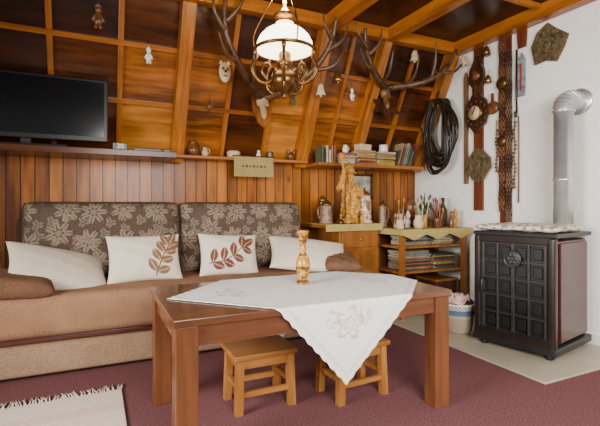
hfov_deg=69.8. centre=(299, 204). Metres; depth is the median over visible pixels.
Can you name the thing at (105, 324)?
sofa
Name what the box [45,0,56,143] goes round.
trim
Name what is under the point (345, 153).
book
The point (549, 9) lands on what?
trim
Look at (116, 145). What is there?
digital clock
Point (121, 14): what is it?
trim
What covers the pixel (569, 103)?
flue pipe
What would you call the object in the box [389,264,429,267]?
magazine
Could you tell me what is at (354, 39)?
trim
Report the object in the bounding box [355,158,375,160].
booklet
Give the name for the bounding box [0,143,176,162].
shelf
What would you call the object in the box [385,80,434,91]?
trim
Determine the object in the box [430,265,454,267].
magazine
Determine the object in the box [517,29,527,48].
tag
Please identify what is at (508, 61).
strap
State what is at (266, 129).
trim
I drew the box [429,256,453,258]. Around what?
magazine
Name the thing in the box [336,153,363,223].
carving
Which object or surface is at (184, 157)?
shelf
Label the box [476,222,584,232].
folded blanket
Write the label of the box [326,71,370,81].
trim
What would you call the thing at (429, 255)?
magazine
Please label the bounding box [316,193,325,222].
stein
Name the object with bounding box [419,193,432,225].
potted plant
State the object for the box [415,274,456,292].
crate
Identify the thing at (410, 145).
booklet
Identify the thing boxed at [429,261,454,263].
magazine
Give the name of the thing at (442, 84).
trim
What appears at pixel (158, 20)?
paneled wall
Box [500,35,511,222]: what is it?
board
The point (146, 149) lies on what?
remote control
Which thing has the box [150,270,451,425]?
coffee table
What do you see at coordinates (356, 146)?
storage box
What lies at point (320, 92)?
ornament
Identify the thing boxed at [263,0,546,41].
ceiling
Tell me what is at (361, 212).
figurine
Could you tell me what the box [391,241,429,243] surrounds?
book
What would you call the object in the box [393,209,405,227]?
stein
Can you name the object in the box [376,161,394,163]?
booklet
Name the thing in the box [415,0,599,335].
wall
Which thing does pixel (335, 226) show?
table runner
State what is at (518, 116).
stick
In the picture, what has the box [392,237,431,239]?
book
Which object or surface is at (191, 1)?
trim
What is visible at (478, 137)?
board
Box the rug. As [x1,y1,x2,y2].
[0,383,126,425]
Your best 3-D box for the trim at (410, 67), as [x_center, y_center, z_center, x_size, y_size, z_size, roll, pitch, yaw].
[0.982,-0.968,4.282,0.038,1.159,0.613,0,0,-25]
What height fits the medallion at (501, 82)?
0.110 m
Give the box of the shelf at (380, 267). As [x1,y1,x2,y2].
[378,265,461,273]
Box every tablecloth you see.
[167,271,416,384]
[378,226,471,239]
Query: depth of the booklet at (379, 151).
4.17 m
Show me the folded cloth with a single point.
(457, 298)
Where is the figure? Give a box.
[287,149,295,159]
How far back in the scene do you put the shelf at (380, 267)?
3.87 m
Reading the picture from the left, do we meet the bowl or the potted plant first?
the bowl
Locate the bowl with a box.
[227,150,239,156]
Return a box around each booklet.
[350,150,375,152]
[351,151,374,153]
[355,153,374,155]
[355,155,374,157]
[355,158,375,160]
[355,160,375,162]
[375,151,395,153]
[375,157,395,158]
[375,163,394,164]
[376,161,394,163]
[392,150,400,165]
[394,143,403,165]
[399,148,404,165]
[401,147,407,165]
[403,143,409,165]
[405,145,411,165]
[407,148,412,165]
[411,144,418,165]
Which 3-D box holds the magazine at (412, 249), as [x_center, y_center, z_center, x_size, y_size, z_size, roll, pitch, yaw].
[0.994,0.416,3.942,0.300,0.006,0.220,0,0,-32]
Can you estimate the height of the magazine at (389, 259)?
0.010 m
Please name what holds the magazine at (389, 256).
on the magazine at (388, 257)
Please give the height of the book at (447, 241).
0.016 m
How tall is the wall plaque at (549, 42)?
0.320 m
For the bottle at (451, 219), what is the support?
on the tablecloth at (412, 233)
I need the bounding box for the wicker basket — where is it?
[449,301,474,334]
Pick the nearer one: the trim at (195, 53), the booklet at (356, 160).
the trim at (195, 53)
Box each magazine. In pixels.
[387,265,426,268]
[388,248,428,252]
[388,254,428,257]
[388,257,428,260]
[388,261,428,264]
[388,262,428,266]
[388,266,429,270]
[389,252,428,254]
[389,256,429,259]
[389,259,430,262]
[389,260,426,263]
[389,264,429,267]
[390,253,430,256]
[390,259,429,261]
[429,250,453,253]
[429,255,453,256]
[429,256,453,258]
[429,258,453,259]
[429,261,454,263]
[429,264,454,266]
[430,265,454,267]
[431,253,454,255]
[431,259,454,261]
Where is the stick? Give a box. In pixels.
[518,116,518,202]
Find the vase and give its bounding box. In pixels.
[296,230,309,284]
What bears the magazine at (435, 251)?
on the magazine at (451, 253)
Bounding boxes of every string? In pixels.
[495,120,497,171]
[512,111,515,188]
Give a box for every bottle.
[438,204,443,226]
[441,198,447,226]
[449,211,453,227]
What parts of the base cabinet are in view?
drawer, door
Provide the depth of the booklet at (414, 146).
4.33 m
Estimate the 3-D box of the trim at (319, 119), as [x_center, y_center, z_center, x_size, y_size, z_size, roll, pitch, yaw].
[0.338,-0.792,4.071,0.505,0.048,0.047,0,0,-25]
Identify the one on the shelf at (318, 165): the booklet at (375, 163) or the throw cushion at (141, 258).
the booklet at (375, 163)
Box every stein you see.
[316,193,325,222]
[317,197,332,223]
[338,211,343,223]
[358,187,371,222]
[378,198,388,227]
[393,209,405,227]
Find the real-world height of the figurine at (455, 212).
0.175 m
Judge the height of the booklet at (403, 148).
0.177 m
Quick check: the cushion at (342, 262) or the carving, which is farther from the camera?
the carving
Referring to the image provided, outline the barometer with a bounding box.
[465,56,488,132]
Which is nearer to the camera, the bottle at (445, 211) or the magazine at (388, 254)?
the magazine at (388, 254)
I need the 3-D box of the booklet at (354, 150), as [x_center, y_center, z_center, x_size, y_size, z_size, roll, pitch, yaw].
[0.604,-0.510,4.133,0.200,0.014,0.140,0,0,-21]
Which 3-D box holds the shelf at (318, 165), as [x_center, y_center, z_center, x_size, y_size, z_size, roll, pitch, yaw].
[0.631,-0.370,4.251,1.200,0.030,0.370,0,0,-25]
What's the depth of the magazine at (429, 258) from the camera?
3.98 m
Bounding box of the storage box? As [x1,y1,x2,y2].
[354,144,371,150]
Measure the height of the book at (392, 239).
0.013 m
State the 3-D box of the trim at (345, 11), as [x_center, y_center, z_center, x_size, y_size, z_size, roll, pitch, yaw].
[1.171,-1.495,1.611,0.110,0.110,4.300,0,0,-25]
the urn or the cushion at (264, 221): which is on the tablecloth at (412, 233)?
the urn
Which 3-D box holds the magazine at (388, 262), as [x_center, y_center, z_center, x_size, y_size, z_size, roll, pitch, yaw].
[0.993,0.537,3.941,0.300,0.013,0.220,0,0,-21]
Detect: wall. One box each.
[0,0,443,160]
[0,156,414,267]
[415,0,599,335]
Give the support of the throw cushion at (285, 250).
on the sofa
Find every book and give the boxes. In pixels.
[315,146,323,162]
[324,145,328,161]
[329,150,331,161]
[332,145,335,162]
[336,152,355,155]
[336,158,354,160]
[336,160,354,163]
[390,235,429,237]
[391,239,430,241]
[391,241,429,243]
[391,242,429,245]
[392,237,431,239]
[430,239,452,241]
[430,241,451,243]
[432,237,452,239]
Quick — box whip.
[514,49,517,116]
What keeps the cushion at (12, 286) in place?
on the sofa
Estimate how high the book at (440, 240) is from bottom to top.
0.021 m
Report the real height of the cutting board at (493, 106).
0.190 m
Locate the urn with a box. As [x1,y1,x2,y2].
[405,199,415,226]
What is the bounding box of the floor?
[0,324,599,425]
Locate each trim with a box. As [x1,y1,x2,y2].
[0,21,177,53]
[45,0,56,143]
[108,96,173,107]
[116,0,124,142]
[170,1,196,162]
[172,0,454,54]
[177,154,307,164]
[183,0,198,3]
[188,104,301,119]
[193,51,309,72]
[218,13,241,156]
[260,62,278,155]
[293,28,331,167]
[316,117,358,125]
[324,0,377,30]
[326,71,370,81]
[327,36,356,145]
[350,40,392,152]
[370,122,421,131]
[385,49,417,149]
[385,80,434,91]
[386,0,469,42]
[412,54,459,172]
[452,0,595,55]
[504,0,540,9]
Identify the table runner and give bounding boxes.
[307,222,382,231]
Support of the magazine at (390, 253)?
on the magazine at (388, 254)
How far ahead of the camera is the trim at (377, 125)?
4.36 m
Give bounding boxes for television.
[0,69,107,145]
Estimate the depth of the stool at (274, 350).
2.15 m
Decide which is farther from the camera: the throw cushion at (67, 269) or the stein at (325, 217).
the stein at (325, 217)
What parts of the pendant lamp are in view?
lamp shade, frame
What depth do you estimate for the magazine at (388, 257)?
3.86 m
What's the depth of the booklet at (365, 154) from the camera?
4.06 m
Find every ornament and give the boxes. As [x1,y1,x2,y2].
[92,2,104,29]
[145,37,152,63]
[207,98,212,110]
[316,84,325,96]
[333,71,342,83]
[350,88,354,100]
[410,46,419,62]
[459,51,467,66]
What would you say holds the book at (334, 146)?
on the shelf at (318, 165)
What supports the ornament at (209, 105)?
hanging from the paneled wall at (158, 20)
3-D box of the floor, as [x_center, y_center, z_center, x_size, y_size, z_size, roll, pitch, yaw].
[0.061,1.050,1.497,5.200,0.100,5.050,0,0,-25]
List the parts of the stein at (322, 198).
lid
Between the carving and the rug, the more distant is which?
the carving
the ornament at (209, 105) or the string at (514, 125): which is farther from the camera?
the string at (514, 125)
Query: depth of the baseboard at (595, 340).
3.03 m
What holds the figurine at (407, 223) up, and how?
on the tablecloth at (412, 233)
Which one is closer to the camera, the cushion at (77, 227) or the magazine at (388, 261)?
the cushion at (77, 227)
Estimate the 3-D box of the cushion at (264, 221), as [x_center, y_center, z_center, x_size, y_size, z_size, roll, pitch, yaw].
[-0.470,0.255,3.565,1.030,0.540,0.252,0,-9,-25]
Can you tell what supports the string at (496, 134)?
hanging from the wall at (578, 65)
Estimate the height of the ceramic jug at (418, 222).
0.119 m
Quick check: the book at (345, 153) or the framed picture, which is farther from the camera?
the framed picture
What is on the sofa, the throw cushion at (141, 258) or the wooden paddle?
the throw cushion at (141, 258)
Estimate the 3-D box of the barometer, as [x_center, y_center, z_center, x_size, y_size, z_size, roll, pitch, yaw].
[1.608,-1.010,3.936,0.056,0.700,0.252,0,0,-25]
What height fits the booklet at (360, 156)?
0.020 m
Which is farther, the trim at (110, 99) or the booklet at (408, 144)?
the booklet at (408, 144)
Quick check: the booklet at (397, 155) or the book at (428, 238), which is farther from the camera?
the booklet at (397, 155)
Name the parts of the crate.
lid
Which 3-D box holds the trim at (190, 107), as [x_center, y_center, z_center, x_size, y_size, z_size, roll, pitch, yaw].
[-0.455,-0.792,3.692,1.032,0.048,0.047,0,0,-25]
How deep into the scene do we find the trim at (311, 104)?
3.83 m
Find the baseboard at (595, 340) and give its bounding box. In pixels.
[588,333,599,345]
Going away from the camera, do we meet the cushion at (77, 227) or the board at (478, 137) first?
the cushion at (77, 227)
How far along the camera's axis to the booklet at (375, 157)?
4.16 m
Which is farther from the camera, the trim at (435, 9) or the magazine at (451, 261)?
the magazine at (451, 261)
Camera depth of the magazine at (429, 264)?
3.99 m
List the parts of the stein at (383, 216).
lid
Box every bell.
[482,43,490,56]
[485,70,491,83]
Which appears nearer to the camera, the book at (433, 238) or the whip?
the whip
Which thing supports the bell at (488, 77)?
attached to the wall at (578, 65)
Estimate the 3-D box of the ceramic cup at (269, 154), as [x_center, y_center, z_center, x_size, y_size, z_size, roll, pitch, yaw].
[-0.272,-0.445,3.892,0.070,0.070,0.070,0,0,-25]
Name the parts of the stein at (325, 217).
lid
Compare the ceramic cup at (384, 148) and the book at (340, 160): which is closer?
the book at (340, 160)
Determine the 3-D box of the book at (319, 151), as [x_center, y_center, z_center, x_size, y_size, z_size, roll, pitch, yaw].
[0.178,-0.460,3.929,0.024,0.148,0.120,0,0,-25]
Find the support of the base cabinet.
on the floor
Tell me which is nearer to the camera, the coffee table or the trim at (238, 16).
the coffee table
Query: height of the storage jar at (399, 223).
0.080 m
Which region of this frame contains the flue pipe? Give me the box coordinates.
[551,88,592,223]
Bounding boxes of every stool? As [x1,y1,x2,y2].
[221,335,297,417]
[315,338,389,406]
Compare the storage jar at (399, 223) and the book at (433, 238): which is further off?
the book at (433, 238)
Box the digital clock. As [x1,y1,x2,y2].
[113,142,127,149]
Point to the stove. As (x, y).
(531, 288)
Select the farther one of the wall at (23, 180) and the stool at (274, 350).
the wall at (23, 180)
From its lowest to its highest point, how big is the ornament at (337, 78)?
0.248 m
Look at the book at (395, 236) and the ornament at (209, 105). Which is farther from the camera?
the book at (395, 236)
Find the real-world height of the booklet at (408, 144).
0.226 m
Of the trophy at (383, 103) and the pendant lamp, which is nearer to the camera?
the pendant lamp
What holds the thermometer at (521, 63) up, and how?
attached to the wall at (578, 65)
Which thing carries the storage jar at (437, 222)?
on the tablecloth at (412, 233)
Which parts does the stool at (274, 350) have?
leg, leg, seat, leg, leg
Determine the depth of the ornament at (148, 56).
3.14 m
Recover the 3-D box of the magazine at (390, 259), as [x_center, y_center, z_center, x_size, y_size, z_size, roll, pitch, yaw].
[0.999,0.497,3.944,0.300,0.008,0.220,0,0,-27]
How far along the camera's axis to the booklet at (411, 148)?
4.29 m
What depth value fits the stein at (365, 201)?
3.87 m
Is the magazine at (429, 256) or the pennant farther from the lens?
the magazine at (429, 256)
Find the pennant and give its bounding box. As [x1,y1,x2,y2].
[233,155,274,176]
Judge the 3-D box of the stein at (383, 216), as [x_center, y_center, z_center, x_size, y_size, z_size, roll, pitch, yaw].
[0.783,0.071,4.024,0.111,0.275,0.090,0,0,6]
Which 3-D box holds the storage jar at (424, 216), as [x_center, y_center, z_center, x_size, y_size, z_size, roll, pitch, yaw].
[1.120,0.149,3.969,0.110,0.120,0.110,0,0,-25]
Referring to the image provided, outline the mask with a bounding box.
[219,60,230,82]
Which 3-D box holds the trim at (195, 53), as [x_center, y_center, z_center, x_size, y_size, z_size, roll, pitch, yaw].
[-0.372,-1.166,3.519,1.032,0.048,0.047,0,0,-25]
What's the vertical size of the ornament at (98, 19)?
0.188 m
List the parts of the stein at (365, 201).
lid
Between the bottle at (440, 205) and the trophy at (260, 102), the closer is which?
the trophy at (260, 102)
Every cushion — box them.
[0,267,54,299]
[5,241,105,289]
[23,203,179,276]
[105,234,182,283]
[179,204,299,271]
[198,233,257,275]
[269,236,343,270]
[325,252,362,271]
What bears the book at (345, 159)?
on the book at (340, 160)
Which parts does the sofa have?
frame, trim rail, seat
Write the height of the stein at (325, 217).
0.235 m
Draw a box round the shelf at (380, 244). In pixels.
[378,242,461,248]
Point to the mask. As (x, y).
(224, 68)
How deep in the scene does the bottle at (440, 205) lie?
4.07 m
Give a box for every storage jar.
[396,220,403,228]
[422,215,427,227]
[433,218,441,227]
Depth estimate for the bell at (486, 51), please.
3.81 m
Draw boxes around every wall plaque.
[465,148,491,182]
[531,22,568,64]
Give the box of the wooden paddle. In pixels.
[463,72,468,183]
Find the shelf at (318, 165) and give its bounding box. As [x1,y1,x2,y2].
[306,162,423,171]
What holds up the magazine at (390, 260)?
on the magazine at (388, 261)
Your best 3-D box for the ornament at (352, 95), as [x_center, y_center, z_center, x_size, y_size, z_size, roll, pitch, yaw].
[0.479,-1.041,3.946,0.044,0.171,0.042,0,0,12]
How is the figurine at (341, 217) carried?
on the table runner
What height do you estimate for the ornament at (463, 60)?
0.200 m
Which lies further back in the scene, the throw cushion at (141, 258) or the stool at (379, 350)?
the throw cushion at (141, 258)
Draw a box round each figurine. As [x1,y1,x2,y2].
[359,211,364,223]
[404,210,410,226]
[452,209,459,226]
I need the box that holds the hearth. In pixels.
[392,314,599,384]
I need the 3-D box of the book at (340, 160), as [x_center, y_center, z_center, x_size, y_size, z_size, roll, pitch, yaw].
[0.412,-0.398,4.041,0.160,0.024,0.130,0,0,-27]
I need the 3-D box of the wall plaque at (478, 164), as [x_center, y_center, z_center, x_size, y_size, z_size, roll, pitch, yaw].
[1.621,-0.360,3.920,0.030,0.320,0.280,0,0,-25]
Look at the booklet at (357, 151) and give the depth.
4.07 m
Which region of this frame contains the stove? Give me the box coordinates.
[473,229,591,360]
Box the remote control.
[133,148,161,150]
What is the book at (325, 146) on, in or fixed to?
on the shelf at (318, 165)
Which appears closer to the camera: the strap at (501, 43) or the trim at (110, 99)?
the trim at (110, 99)
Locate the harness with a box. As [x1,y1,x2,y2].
[422,91,458,174]
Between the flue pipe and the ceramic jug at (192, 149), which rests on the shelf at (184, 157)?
the ceramic jug at (192, 149)
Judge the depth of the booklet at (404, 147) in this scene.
4.26 m
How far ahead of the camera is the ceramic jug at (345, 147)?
4.02 m
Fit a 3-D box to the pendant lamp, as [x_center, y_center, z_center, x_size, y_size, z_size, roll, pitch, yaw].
[-0.070,-1.057,2.292,0.352,0.984,0.353,0,0,28]
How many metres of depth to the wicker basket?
3.26 m
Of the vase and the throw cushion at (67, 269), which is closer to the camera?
the vase
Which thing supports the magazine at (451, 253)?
on the magazine at (429, 255)
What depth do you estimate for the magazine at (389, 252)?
3.87 m
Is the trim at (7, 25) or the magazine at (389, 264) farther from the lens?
the magazine at (389, 264)
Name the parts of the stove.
handle, frame, plate, plate, panel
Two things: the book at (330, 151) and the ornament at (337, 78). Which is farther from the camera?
the book at (330, 151)
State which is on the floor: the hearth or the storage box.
the hearth
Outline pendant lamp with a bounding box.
[250,0,318,98]
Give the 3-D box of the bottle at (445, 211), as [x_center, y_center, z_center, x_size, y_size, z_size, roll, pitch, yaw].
[1.402,0.069,4.214,0.083,0.280,0.083,0,0,-25]
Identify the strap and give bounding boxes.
[498,37,505,213]
[505,49,511,221]
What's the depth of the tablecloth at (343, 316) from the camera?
1.91 m
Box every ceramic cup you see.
[266,151,273,156]
[379,145,387,151]
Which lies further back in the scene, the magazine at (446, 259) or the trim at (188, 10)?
the magazine at (446, 259)
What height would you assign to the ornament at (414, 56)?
0.188 m
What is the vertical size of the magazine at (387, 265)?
0.007 m
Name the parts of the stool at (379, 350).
leg, leg, leg, seat, leg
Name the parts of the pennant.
rod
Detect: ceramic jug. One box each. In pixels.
[187,140,201,154]
[201,147,209,155]
[342,145,348,152]
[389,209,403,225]
[413,215,424,228]
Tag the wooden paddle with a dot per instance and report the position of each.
(465, 80)
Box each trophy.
[212,0,348,127]
[355,23,462,120]
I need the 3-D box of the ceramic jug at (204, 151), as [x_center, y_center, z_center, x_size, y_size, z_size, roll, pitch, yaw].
[-0.803,-0.448,3.642,0.058,0.075,0.066,0,0,28]
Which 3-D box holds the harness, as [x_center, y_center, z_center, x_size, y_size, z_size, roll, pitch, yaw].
[1.366,-0.708,4.255,0.149,0.828,0.440,0,0,-25]
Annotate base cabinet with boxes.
[300,222,377,271]
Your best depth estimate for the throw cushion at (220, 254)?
3.17 m
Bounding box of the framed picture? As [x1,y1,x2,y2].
[354,174,372,198]
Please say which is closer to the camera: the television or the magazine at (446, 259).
the television
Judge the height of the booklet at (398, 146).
0.223 m
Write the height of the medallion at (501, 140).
0.100 m
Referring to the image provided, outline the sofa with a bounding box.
[0,202,332,379]
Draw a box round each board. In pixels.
[474,46,483,210]
[488,93,498,114]
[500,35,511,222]
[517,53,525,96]
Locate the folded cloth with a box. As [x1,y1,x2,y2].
[449,292,473,304]
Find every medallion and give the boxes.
[496,77,506,89]
[496,135,505,146]
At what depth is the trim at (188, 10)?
3.27 m

